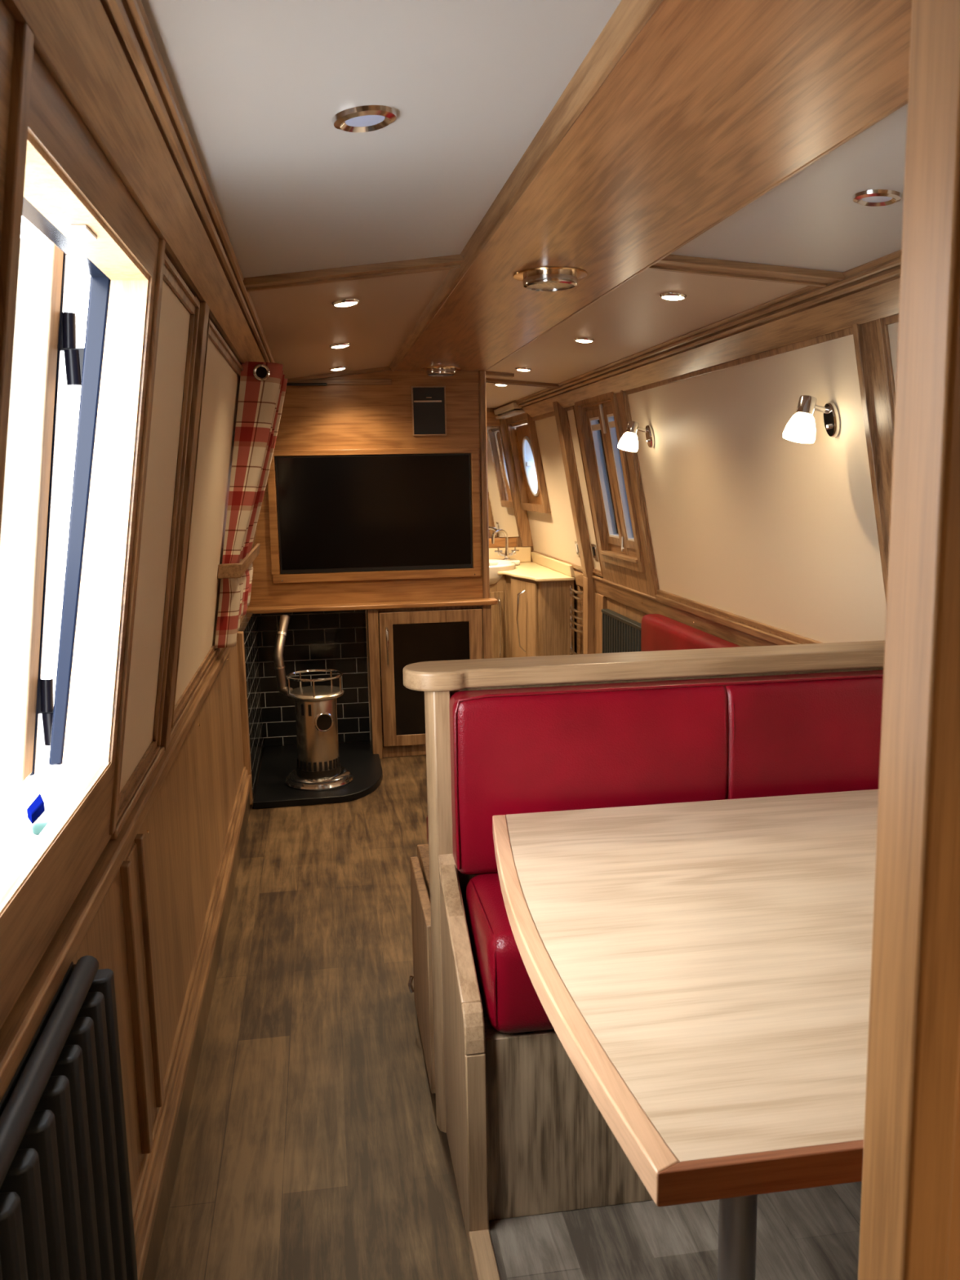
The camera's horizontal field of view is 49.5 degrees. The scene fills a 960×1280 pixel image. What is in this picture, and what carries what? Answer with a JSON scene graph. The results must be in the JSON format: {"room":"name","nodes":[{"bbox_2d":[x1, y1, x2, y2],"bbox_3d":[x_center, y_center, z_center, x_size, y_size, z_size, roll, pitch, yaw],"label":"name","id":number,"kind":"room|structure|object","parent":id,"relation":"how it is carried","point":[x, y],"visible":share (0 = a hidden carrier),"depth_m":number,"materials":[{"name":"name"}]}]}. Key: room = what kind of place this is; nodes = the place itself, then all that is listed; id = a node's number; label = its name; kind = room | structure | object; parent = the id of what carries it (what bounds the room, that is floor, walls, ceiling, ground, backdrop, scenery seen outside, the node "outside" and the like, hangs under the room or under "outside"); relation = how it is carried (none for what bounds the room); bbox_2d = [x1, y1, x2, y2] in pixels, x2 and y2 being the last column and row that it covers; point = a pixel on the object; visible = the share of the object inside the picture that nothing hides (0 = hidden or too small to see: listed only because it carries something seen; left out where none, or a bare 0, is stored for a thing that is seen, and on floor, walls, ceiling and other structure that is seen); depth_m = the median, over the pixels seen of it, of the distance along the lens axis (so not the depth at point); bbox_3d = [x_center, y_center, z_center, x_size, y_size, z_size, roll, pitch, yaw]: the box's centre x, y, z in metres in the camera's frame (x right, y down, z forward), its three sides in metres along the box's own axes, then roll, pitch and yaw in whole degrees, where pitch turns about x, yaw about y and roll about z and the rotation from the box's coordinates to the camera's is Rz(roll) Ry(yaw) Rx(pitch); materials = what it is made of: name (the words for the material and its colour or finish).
{"room":"ship interior","nodes":[
{"label":"ship interior","id":0,"kind":"room"},
{"bbox_2d":[0,0,256,1202],"bbox_3d":[-0.770,-0.072,3.038,0.240,1.980,9.190,-2,9,-8],"label":"wall","id":1,"kind":"structure","parent":0,"point":[147,928],"depth_m":1.82,"materials":[{"name":"brown wood"}]},
{"bbox_2d":[0,955,137,1279],"bbox_3d":[-0.431,0.788,0.960,0.060,0.660,0.904,-2,9,-8],"label":"radiator","id":2,"kind":"object","parent":1,"relation":"attached to","point":[66,1213],"visible":0.98,"depth_m":1.14,"materials":[{"name":"black metal"}]},
{"bbox_2d":[0,132,149,914],"bbox_3d":[-0.516,-0.054,1.215,0.205,0.875,0.737,-2,9,-8],"label":"window","id":3,"kind":"structure","parent":1,"relation":"in","point":[84,700],"depth_m":1.52,"materials":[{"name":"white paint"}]},
{"bbox_2d":[0,238,84,783],"bbox_3d":[-0.841,-0.174,1.522,0.539,0.800,0.069,-2,9,-8],"label":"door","id":4,"kind":"structure","parent":3,"relation":"attached to","point":[42,330],"depth_m":1.52,"materials":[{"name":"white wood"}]},
{"bbox_2d":[0,647,231,1102],"bbox_3d":[-0.519,0.422,1.239,0.034,0.126,5.450,-2,9,-8],"label":"trim","id":5,"kind":"structure","parent":1,"relation":"attached to","point":[22,1023],"depth_m":1.43,"materials":[{"name":"brown wood"}]},
{"bbox_2d":[2,0,275,364],"bbox_3d":[-0.464,-0.660,1.617,0.095,0.117,6.500,-2,9,-8],"label":"trim","id":6,"kind":"structure","parent":1,"relation":"attached to","point":[104,56],"depth_m":1.17,"materials":[{"name":"brown wood"}]},
{"bbox_2d":[132,766,251,1279],"bbox_3d":[-0.526,1.045,1.504,0.042,0.186,5.780,-2,9,-8],"label":"baseboard","id":7,"kind":"structure","parent":1,"relation":"attached to","point":[151,1202],"depth_m":2.21,"materials":[{"name":"wood"}]},
{"bbox_2d":[217,543,260,578],"bbox_3d":[-0.846,-0.289,3.701,0.081,0.044,1.025,-2,9,-8],"label":"rail","id":8,"kind":"object","parent":1,"relation":"attached to","point":[227,571],"visible":1,"depth_m":3.21,"materials":[{"name":"brown wood"}]},
{"bbox_2d":[237,609,371,798],"bbox_3d":[-0.755,0.233,4.772,0.597,0.715,0.900,-2,9,-8],"label":"wall","id":9,"kind":"structure","parent":0,"point":[335,640],"depth_m":5.17,"materials":[{"name":"black tile"}]},
{"bbox_2d":[155,741,473,1279],"bbox_3d":[0.201,0.853,3.313,2.020,0.030,9.150,-2,9,-8],"label":"floor","id":10,"kind":"structure","parent":0,"point":[313,1148],"depth_m":2.36,"materials":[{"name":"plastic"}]},
{"bbox_2d":[253,741,382,808],"bbox_3d":[-0.733,0.606,4.793,0.557,0.030,0.910,-2,9,-8],"label":"hearth slab","id":11,"kind":"object","parent":10,"relation":"on","point":[272,791],"visible":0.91,"depth_m":4.63,"materials":[{"name":"black stone"}]},
{"bbox_2d":[273,614,353,791],"bbox_3d":[-0.740,0.265,4.543,0.349,0.723,0.300,1,9,12],"label":"stove","id":12,"kind":"object","parent":11,"relation":"on","point":[318,767],"visible":1,"depth_m":4.49,"materials":[{"name":"silver metal"}]},
{"bbox_2d":[408,844,435,1093],"bbox_3d":[0.244,0.749,2.543,0.833,0.415,0.535,-2,9,-8],"label":"door","id":13,"kind":"structure","parent":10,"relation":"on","point":[420,864],"depth_m":2.37,"materials":[{"name":"brown wood"}]},
{"bbox_2d":[366,604,492,758],"bbox_3d":[-0.250,0.186,5.146,0.593,0.734,0.314,-2,9,-8],"label":"base cabinet","id":14,"kind":"object","parent":10,"relation":"on","point":[397,638],"visible":0.56,"depth_m":5.01,"materials":[{"name":"brown wood"}]},
{"bbox_2d":[246,598,497,613],"bbox_3d":[-0.505,-0.162,4.960,1.187,0.022,0.100,-2,9,-8],"label":"mantel shelf","id":15,"kind":"object","parent":14,"relation":"on","point":[477,602],"visible":0.88,"depth_m":4.92,"materials":[{"name":"brown wood"}]},
{"bbox_2d":[488,546,575,657],"bbox_3d":[0.163,-0.189,7.199,0.738,0.812,1.229,-2,9,-8],"label":"vanity unit","id":16,"kind":"object","parent":10,"relation":"on","point":[531,617],"visible":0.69,"depth_m":6.81,"materials":[{"name":"brown wood"}]},
{"bbox_2d":[488,546,575,582],"bbox_3d":[0.156,-0.523,7.146,0.738,0.136,1.229,-2,9,-8],"label":"countertop","id":17,"kind":"structure","parent":16,"relation":"on","point":[542,568],"depth_m":7.11,"materials":[{"name":"beige"}]},
{"bbox_2d":[488,558,519,585],"bbox_3d":[-0.008,-0.466,7.355,0.650,0.167,0.650,-2,9,-8],"label":"basin","id":18,"kind":"object","parent":17,"relation":"in","point":[495,566],"visible":0.34,"depth_m":7.12,"materials":[{"name":"white ceramic"}]},
{"bbox_2d":[491,528,519,559],"bbox_3d":[0.172,-0.692,7.550,0.224,0.226,0.068,-6,10,-27],"label":"tap","id":19,"kind":"object","parent":17,"relation":"on","point":[506,554],"visible":1,"depth_m":7.55,"materials":[{"name":"silver metal"}]},
{"bbox_2d":[403,640,884,1248],"bbox_3d":[0.595,0.533,2.070,1.440,0.976,0.485,-2,9,-8],"label":"bench","id":20,"kind":"object","parent":10,"relation":"on","point":[526,1135],"visible":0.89,"depth_m":1.87,"materials":[{"name":"brown wood"}]},
{"bbox_2d":[466,872,554,1033],"bbox_3d":[0.641,0.535,2.000,1.310,0.198,0.328,-2,9,-8],"label":"seat cushion","id":21,"kind":"object","parent":20,"relation":"on","point":[512,1003],"visible":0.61,"depth_m":1.77,"materials":[{"name":"red leather"}]},
{"bbox_2d":[448,670,883,875],"bbox_3d":[0.587,0.251,2.116,1.297,0.359,0.108,-2,9,-8],"label":"cushion","id":22,"kind":"object","parent":21,"relation":"on","point":[576,747],"visible":0.73,"depth_m":2.02,"materials":[{"name":"red leather"}]},
{"bbox_3d":[0.756,0.530,3.907,0.500,0.400,2.000,-2,9,-8],"label":"bench","id":23,"kind":"object","parent":10,"relation":"on","visible":0},
{"bbox_2d":[641,613,741,651],"bbox_3d":[0.932,0.151,4.008,0.110,0.290,1.760,-2,9,-8],"label":"cushion","id":24,"kind":"object","parent":23,"relation":"on","point":[660,632],"visible":0.27,"depth_m":4.43,"materials":[{"name":"red leather"}]},
{"bbox_2d":[248,369,489,607],"bbox_3d":[-0.554,-0.396,5.116,1.166,1.900,0.319,-2,9,-8],"label":"wall","id":25,"kind":"structure","parent":0,"point":[366,413],"depth_m":4.92,"materials":[{"name":"brown wood"}]},
{"bbox_2d":[275,453,472,573],"bbox_3d":[-0.494,-0.601,4.942,0.917,0.548,0.012,-2,9,-8],"label":"television","id":26,"kind":"object","parent":25,"relation":"attached to","point":[353,513],"visible":1,"depth_m":4.94,"materials":[{"name":"black plastic"}]},
{"bbox_2d":[411,386,446,435],"bbox_3d":[-0.240,-1.080,4.908,0.162,0.228,0.012,-2,9,-8],"label":"speaker","id":27,"kind":"object","parent":25,"relation":"attached to","point":[428,402],"visible":1,"depth_m":4.91,"materials":[{"name":"black plastic"}]},
{"bbox_2d":[486,408,533,562],"bbox_3d":[-0.550,-0.820,7.631,2.130,1.950,0.058,-2,9,-8],"label":"wall","id":28,"kind":"structure","parent":0,"point":[524,539],"depth_m":7.70,"materials":[{"name":"paint"}]},
{"bbox_2d":[486,426,518,537],"bbox_3d":[-0.025,-1.154,7.645,0.620,0.805,0.006,-2,9,-8],"label":"mirror","id":29,"kind":"object","parent":28,"relation":"attached to","point":[501,515],"visible":0.36,"depth_m":7.68,"materials":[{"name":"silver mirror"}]},
{"bbox_2d":[141,0,907,408],"bbox_3d":[0.115,-1.007,3.010,1.800,0.178,9.150,-2,9,-8],"label":"ceiling","id":30,"kind":"structure","parent":0,"point":[315,214],"depth_m":1.71,"materials":[{"name":"grey paint"}]},
{"bbox_2d":[286,382,327,386],"bbox_3d":[-0.802,-1.175,4.790,0.195,0.012,0.017,-2,9,-8],"label":"bar","id":31,"kind":"object","parent":30,"relation":"attached to","point":[287,384],"visible":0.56,"depth_m":4.78,"materials":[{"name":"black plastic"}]},
{"bbox_2d":[328,366,346,370],"bbox_3d":[-0.625,-1.194,4.581,0.077,0.018,0.078,-3,9,-14],"label":"recessed light","id":32,"kind":"object","parent":30,"relation":"in","point":[338,368],"visible":1,"depth_m":4.56,"materials":[{"name":"white"}]},
{"bbox_2d":[329,342,350,348],"bbox_3d":[-0.508,-1.068,3.779,0.077,0.018,0.078,-3,9,-14],"label":"recessed light","id":33,"kind":"object","parent":30,"relation":"in","point":[341,344],"visible":1,"depth_m":3.75,"materials":[{"name":"white"}]},
{"bbox_2d":[331,298,359,306],"bbox_3d":[-0.368,-0.924,2.855,0.077,0.018,0.078,-3,9,-14],"label":"recessed light","id":34,"kind":"object","parent":30,"relation":"in","point":[343,303],"visible":1,"depth_m":2.83,"materials":[{"name":"silver metal"}]},
{"bbox_2d":[332,105,396,132],"bbox_3d":[-0.154,-0.694,1.389,0.087,0.019,0.088,-3,9,-13],"label":"recessed light","id":35,"kind":"object","parent":30,"relation":"in","point":[365,118],"visible":1,"depth_m":1.38,"materials":[{"name":"silver metal"}]},
{"bbox_2d":[493,383,507,386],"bbox_3d":[0.117,-1.422,5.797,0.077,0.016,0.078,-2,9,-3],"label":"recessed light","id":36,"kind":"object","parent":30,"relation":"in","point":[498,384],"visible":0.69,"depth_m":5.78,"materials":[{"name":"white"}]},
{"bbox_2d":[515,367,531,371],"bbox_3d":[0.209,-1.302,5.011,0.077,0.016,0.078,-2,9,-3],"label":"recessed light","id":37,"kind":"object","parent":30,"relation":"in","point":[522,369],"visible":1,"depth_m":4.99,"materials":[{"name":"white"}]},
{"bbox_2d":[573,337,594,342],"bbox_3d":[0.394,-1.134,3.940,0.077,0.016,0.078,-2,9,-3],"label":"recessed light","id":38,"kind":"object","parent":30,"relation":"in","point":[578,340],"visible":1,"depth_m":3.92,"materials":[{"name":"white"}]},
{"bbox_2d":[388,0,911,371],"bbox_3d":[0.301,-0.802,1.719,0.488,0.066,6.510,-2,9,-8],"label":"ceiling beam","id":39,"kind":"structure","parent":30,"relation":"attached to","point":[679,116],"depth_m":1.55,"materials":[{"name":"brown wood"}]},
{"bbox_2d":[421,366,461,376],"bbox_3d":[-0.178,-1.231,4.778,0.184,0.031,0.184,-2,9,-8],"label":"ceiling vent","id":40,"kind":"object","parent":39,"relation":"attached to","point":[432,371],"visible":1,"depth_m":4.72,"materials":[{"name":"silver metal"}]},
{"bbox_2d":[429,373,451,375],"bbox_3d":[-0.178,-1.219,4.779,0.119,0.002,0.119,7,12,41],"label":"grille","id":41,"kind":"object","parent":40,"relation":"attached to","point":[429,374],"depth_m":4.79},
{"bbox_2d":[512,266,587,291],"bbox_3d":[0.173,-0.888,2.572,0.184,0.031,0.184,-2,9,-8],"label":"ceiling vent","id":42,"kind":"object","parent":39,"relation":"attached to","point":[548,278],"visible":1,"depth_m":2.52,"materials":[{"name":"gold metal"}]},
{"bbox_2d":[526,282,573,289],"bbox_3d":[0.174,-0.876,2.574,0.119,0.002,0.119,7,12,41],"label":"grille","id":43,"kind":"object","parent":42,"relation":"attached to","point":[530,286],"depth_m":2.58,"materials":[{"name":"silver metal"}]},
{"bbox_2d":[659,293,686,300],"bbox_3d":[0.554,-0.986,2.990,0.077,0.016,0.078,-2,9,-3],"label":"recessed light","id":44,"kind":"object","parent":30,"relation":"in","point":[670,296],"visible":1,"depth_m":2.97,"materials":[{"name":"white"}]},
{"bbox_2d":[852,189,902,206],"bbox_3d":[0.737,-0.820,1.933,0.087,0.017,0.088,-2,9,-4],"label":"recessed light","id":45,"kind":"object","parent":30,"relation":"in","point":[873,197],"visible":1,"depth_m":1.92,"materials":[{"name":"silver"}]},
{"bbox_3d":[-0.789,-0.939,3.960,0.018,0.018,1.540,-2,9,-8],"label":"pole","id":46,"kind":"object","parent":30,"relation":"attached to","visible":0},
{"bbox_2d":[214,361,287,648],"bbox_3d":[-0.786,-0.479,3.656,0.255,0.880,0.896,-2,9,-8],"label":"curtain","id":47,"kind":"object","parent":46,"relation":"hanging from","point":[263,385],"visible":0.94,"depth_m":3.23,"materials":[{"name":"red fabric"}]},
{"bbox_2d":[468,1181,862,1279],"bbox_3d":[0.744,1.095,1.443,1.397,0.056,1.060,-2,9,-8],"label":"floor","id":48,"kind":"structure","parent":0,"point":[810,1233],"depth_m":1.78,"materials":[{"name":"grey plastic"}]},
{"bbox_2d":[492,789,878,1279],"bbox_3d":[0.680,0.712,1.587,1.249,0.671,1.024,-2,9,-8],"label":"table","id":49,"kind":"object","parent":48,"relation":"on","point":[702,969],"visible":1,"depth_m":1.33,"materials":[{"name":"brown wood"}]},
{"bbox_2d":[511,313,898,654],"bbox_3d":[0.874,-0.305,4.306,0.339,1.980,7.063,-2,9,-8],"label":"wall","id":50,"kind":"structure","parent":0,"point":[736,516],"depth_m":3.58,"materials":[{"name":"beige paint"}]},
{"bbox_2d":[493,402,524,418],"bbox_3d":[0.219,-1.579,7.181,0.123,0.064,0.760,-2,9,-8],"label":"strip light","id":51,"kind":"object","parent":50,"relation":"attached to","point":[513,409],"visible":0.91,"depth_m":7.08,"materials":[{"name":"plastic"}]},
{"bbox_2d":[495,409,524,418],"bbox_3d":[0.207,-1.554,7.183,0.072,0.016,0.760,-2,9,-8],"label":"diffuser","id":52,"kind":"object","parent":51,"relation":"attached to","point":[502,414],"depth_m":7.17,"materials":[{"name":"wood"}]},
{"bbox_2d":[505,413,551,513],"bbox_3d":[0.367,-1.232,7.245,0.240,0.670,0.811,-2,9,-8],"label":"window","id":53,"kind":"structure","parent":50,"relation":"in","point":[523,439],"depth_m":7.43,"materials":[{"name":"brown wood"}]},
{"bbox_2d":[569,584,583,654],"bbox_3d":[0.616,-0.057,6.431,0.089,0.535,0.350,-2,9,-8],"label":"towel rail","id":54,"kind":"object","parent":50,"relation":"attached to","point":[571,597],"visible":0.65,"depth_m":6.43,"materials":[{"name":"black metal"}]},
{"bbox_2d":[574,541,579,555],"bbox_3d":[0.596,-0.558,6.354,0.023,0.084,0.080,-2,9,-8],"label":"wall socket","id":55,"kind":"object","parent":50,"relation":"attached to","point":[575,542],"visible":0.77,"depth_m":6.35,"materials":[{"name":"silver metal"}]},
{"bbox_2d":[591,543,598,559],"bbox_3d":[0.655,-0.508,5.962,0.023,0.084,0.080,-2,9,-8],"label":"wall switch","id":56,"kind":"object","parent":50,"relation":"attached to","point":[593,546],"visible":1,"depth_m":5.94,"materials":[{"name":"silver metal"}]},
{"bbox_2d":[574,391,645,573],"bbox_3d":[0.685,-0.818,5.332,0.238,0.890,0.751,-2,9,-8],"label":"window","id":57,"kind":"structure","parent":50,"relation":"in","point":[599,424],"depth_m":5.40,"materials":[{"name":"brown wood"}]},
{"bbox_2d":[601,608,641,653],"bbox_3d":[0.778,0.135,5.474,0.044,0.490,0.905,-2,9,-8],"label":"radiator","id":58,"kind":"object","parent":50,"relation":"attached to","point":[620,633],"visible":0.32,"depth_m":5.54,"materials":[{"name":"grey metal"}]},
{"bbox_2d":[617,421,654,452],"bbox_3d":[0.678,-0.883,4.515,0.165,0.133,0.093,-2,9,-8],"label":"wall lamp","id":59,"kind":"object","parent":50,"relation":"attached to","point":[628,442],"visible":1,"depth_m":4.49,"materials":[{"name":"white glass"}]},
{"bbox_2d":[494,249,901,419],"bbox_3d":[0.710,-1.110,4.162,0.128,0.133,7.050,-2,9,-8],"label":"trim","id":60,"kind":"structure","parent":50,"relation":"attached to","point":[869,291],"depth_m":3.19,"materials":[{"name":"brown wood"}]},
{"bbox_2d":[573,570,823,646],"bbox_3d":[0.931,-0.103,4.522,0.072,0.148,4.180,-2,9,-8],"label":"trim","id":61,"kind":"structure","parent":50,"relation":"attached to","point":[731,631],"depth_m":4.39,"materials":[{"name":"brown wood"}]},
{"bbox_2d":[782,395,839,443],"bbox_3d":[0.930,-0.618,2.916,0.165,0.133,0.093,-2,9,-8],"label":"wall lamp","id":62,"kind":"object","parent":50,"relation":"attached to","point":[801,428],"visible":1,"depth_m":2.89,"materials":[{"name":"white glass"}]},
{"bbox_2d":[857,0,959,1279],"bbox_3d":[0.910,0.267,0.759,1.320,1.900,0.056,-2,9,-8],"label":"door frame","id":63,"kind":"structure","parent":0,"point":[909,1229],"depth_m":0.61,"materials":[{"name":"brown wood"}]},
{"label":"outside","id":64,"kind":"structure","parent":0,"visible":0},
{"bbox_2d":[0,568,65,884],"bbox_3d":[-5.039,0.839,1.393,8.380,0.040,20.000,-2,9,-8],"label":"ground","id":65,"kind":"structure","parent":64,"point":[16,835],"depth_m":3.24,"materials":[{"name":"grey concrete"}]},
{"bbox_2d":[26,794,44,823],"bbox_3d":[-1.264,0.480,2.972,0.034,0.030,0.210,-2,9,-8],"label":"lid","id":66,"kind":"object","parent":65,"relation":"on","point":[37,807],"visible":1,"depth_m":2.93,"materials":[{"name":"blue plastic"}]},
{"bbox_2d":[31,805,63,835],"bbox_3d":[-1.180,0.494,2.863,0.060,0.032,0.170,-2,9,-8],"label":"plastic sheet","id":67,"kind":"object","parent":65,"relation":"on","point":[42,822],"visible":0.52,"depth_m":2.82,"materials":[{"name":"white plastic"}]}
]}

